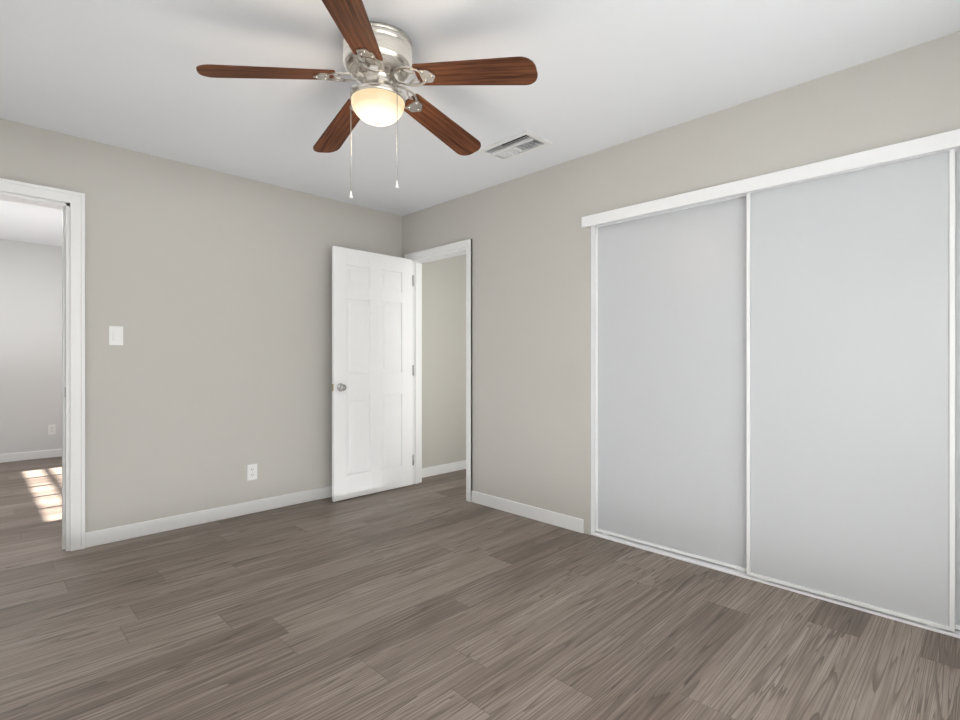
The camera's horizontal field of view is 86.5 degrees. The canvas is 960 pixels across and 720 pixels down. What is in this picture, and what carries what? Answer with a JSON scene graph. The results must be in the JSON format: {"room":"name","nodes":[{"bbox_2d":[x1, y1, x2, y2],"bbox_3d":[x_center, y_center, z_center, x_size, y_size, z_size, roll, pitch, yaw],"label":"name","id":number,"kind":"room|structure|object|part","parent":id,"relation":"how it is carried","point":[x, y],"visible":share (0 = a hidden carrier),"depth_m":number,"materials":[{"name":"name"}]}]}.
{"room":"empty bedroom","nodes":[
{"label":"empty bedroom","id":0,"kind":"room"},
{"bbox_2d":[0,239,61,454],"bbox_3d":[-5.257,-0.100,5.618,3.270,2.440,0.120,0,0,-45],"label":"wall","id":1,"kind":"structure","parent":0,"point":[30,342],"depth_m":5.72,"materials":[{"name":"paint"}]},
{"bbox_2d":[0,449,61,462],"bbox_3d":[-5.211,1.075,5.571,3.210,0.090,0.013,0,0,-45],"label":"baseboard","id":2,"kind":"structure","parent":1,"relation":"attached to","point":[32,455],"depth_m":5.73,"materials":[{"name":"white wood"}]},
{"bbox_2d":[48,424,55,434],"bbox_3d":[-4.922,0.800,5.862,0.070,0.114,0.007,0,0,-45],"label":"outlet","id":3,"kind":"object","parent":1,"relation":"attached to","point":[51,429],"visible":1,"depth_m":5.86,"materials":[{"name":"white plastic"}]},
{"bbox_2d":[0,118,465,532],"bbox_3d":[-1.835,-0.100,3.652,5.570,2.440,0.120,0,0,-45],"label":"wall","id":4,"kind":"structure","parent":0,"point":[209,380],"depth_m":3.53,"materials":[{"name":"paint"}]},
{"bbox_2d":[0,178,84,550],"bbox_3d":[-2.721,0.066,2.767,0.900,2.107,0.163,0,0,-45],"label":"door frame","id":5,"kind":"structure","parent":4,"relation":"attached to","point":[71,205],"depth_m":3.00,"materials":[{"name":"white wood"}]},
{"bbox_2d":[109,326,122,344],"bbox_3d":[-2.246,-0.150,3.148,0.072,0.116,0.011,0,0,-45],"label":"light switch","id":6,"kind":"object","parent":4,"relation":"attached to","point":[115,335],"visible":1,"depth_m":3.15,"materials":[{"name":"white plastic"}]},
{"bbox_2d":[85,486,331,547],"bbox_3d":[-1.534,1.075,3.860,2.324,0.090,0.013,0,0,-45],"label":"baseboard","id":7,"kind":"structure","parent":4,"relation":"attached to","point":[115,534],"depth_m":3.47,"materials":[{"name":"white wood"}]},
{"bbox_2d":[247,464,256,480],"bbox_3d":[-1.666,0.820,3.731,0.070,0.114,0.007,0,0,-45],"label":"electrical outlet","id":8,"kind":"object","parent":4,"relation":"attached to","point":[251,471],"visible":1,"depth_m":3.73,"materials":[{"name":"white plastic"}]},
{"bbox_2d":[422,460,465,477],"bbox_3d":[-0.272,1.075,5.122,1.003,0.090,0.013,0,0,-45],"label":"baseboard","id":9,"kind":"structure","parent":4,"relation":"attached to","point":[460,465],"depth_m":5.02,"materials":[{"name":"white wood"}]},
{"bbox_2d":[0,456,959,719],"bbox_3d":[-1.630,1.150,3.447,6.170,0.060,8.920,0,0,-45],"label":"floor","id":10,"kind":"structure","parent":0,"point":[434,598],"depth_m":2.13,"materials":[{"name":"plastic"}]},
{"bbox_2d":[0,0,959,245],"bbox_3d":[-1.630,-1.470,3.447,6.170,0.300,8.920,0,0,-45],"label":"ceiling","id":11,"kind":"structure","parent":0,"point":[124,74],"depth_m":2.36,"materials":[{"name":"paint"}]},
{"bbox_2d":[196,0,537,198],"bbox_3d":[-0.423,-0.985,2.160,1.275,0.671,1.275,0,0,-45],"label":"fan","id":12,"kind":"object","parent":11,"relation":"hanging from","point":[379,66],"visible":1,"depth_m":2.03,"materials":[{"name":"brown wood"}]},
{"bbox_3d":[-0.826,-1.120,1.991,0.500,0.006,0.140,-8,15,-18],"label":"blade","id":13,"kind":"part","parent":12,"relation":"part of","materials":[{"name":"brown wood"}]},
{"label":"blade","id":14,"kind":"part","parent":12,"relation":"part of","materials":[{"name":"brown wood"}]},
{"bbox_3d":[-0.424,-1.120,1.699,0.140,0.006,0.500,12,8,-2],"label":"blade","id":15,"kind":"part","parent":12,"relation":"part of","materials":[{"name":"brown wood"}]},
{"label":"blade","id":16,"kind":"part","parent":12,"relation":"part of","materials":[{"name":"brown wood"}]},
{"bbox_3d":[-0.022,-1.120,1.991,0.500,0.006,0.140,8,-9,18],"label":"blade","id":17,"kind":"part","parent":12,"relation":"part of","materials":[{"name":"brown wood"}]},
{"bbox_2d":[478,130,551,161],"bbox_3d":[0.212,-1.325,3.154,0.242,0.029,0.402,0,0,-45],"label":"ceiling vent","id":18,"kind":"object","parent":11,"relation":"in","point":[507,148],"visible":0.96,"depth_m":3.16,"materials":[{"name":"white metal"}]},
{"bbox_2d":[402,31,959,534],"bbox_3d":[0.878,-0.100,3.176,0.120,2.440,4.390,0,0,-45],"label":"wall","id":19,"kind":"structure","parent":0,"point":[528,235],"depth_m":3.36,"materials":[{"name":"paint"}]},
{"bbox_2d":[332,246,413,501],"bbox_3d":[-0.882,0.108,4.287,0.149,2.008,0.786,0,0,44],"label":"door","id":20,"kind":"structure","parent":19,"relation":"in","point":[372,370],"depth_m":4.24,"materials":[{"name":"white wood"}]},
{"bbox_2d":[405,239,471,501],"bbox_3d":[-0.322,0.083,4.377,0.163,2.073,0.858,0,0,-45],"label":"door frame","id":21,"kind":"structure","parent":19,"relation":"attached to","point":[461,247],"depth_m":4.54,"materials":[{"name":"white wood"}]},
{"bbox_2d":[471,491,583,532],"bbox_3d":[0.301,1.075,3.659,0.013,0.090,1.038,0,0,-45],"label":"baseboard","id":22,"kind":"structure","parent":19,"relation":"attached to","point":[539,514],"depth_m":3.60,"materials":[{"name":"white wood"}]},
{"bbox_2d":[582,129,959,638],"bbox_3d":[1.398,0.100,2.625,0.124,2.040,1.985,0,0,-45],"label":"closet doors","id":23,"kind":"structure","parent":19,"relation":"in","point":[775,379],"depth_m":2.46,"materials":[{"name":"white"}]}
]}

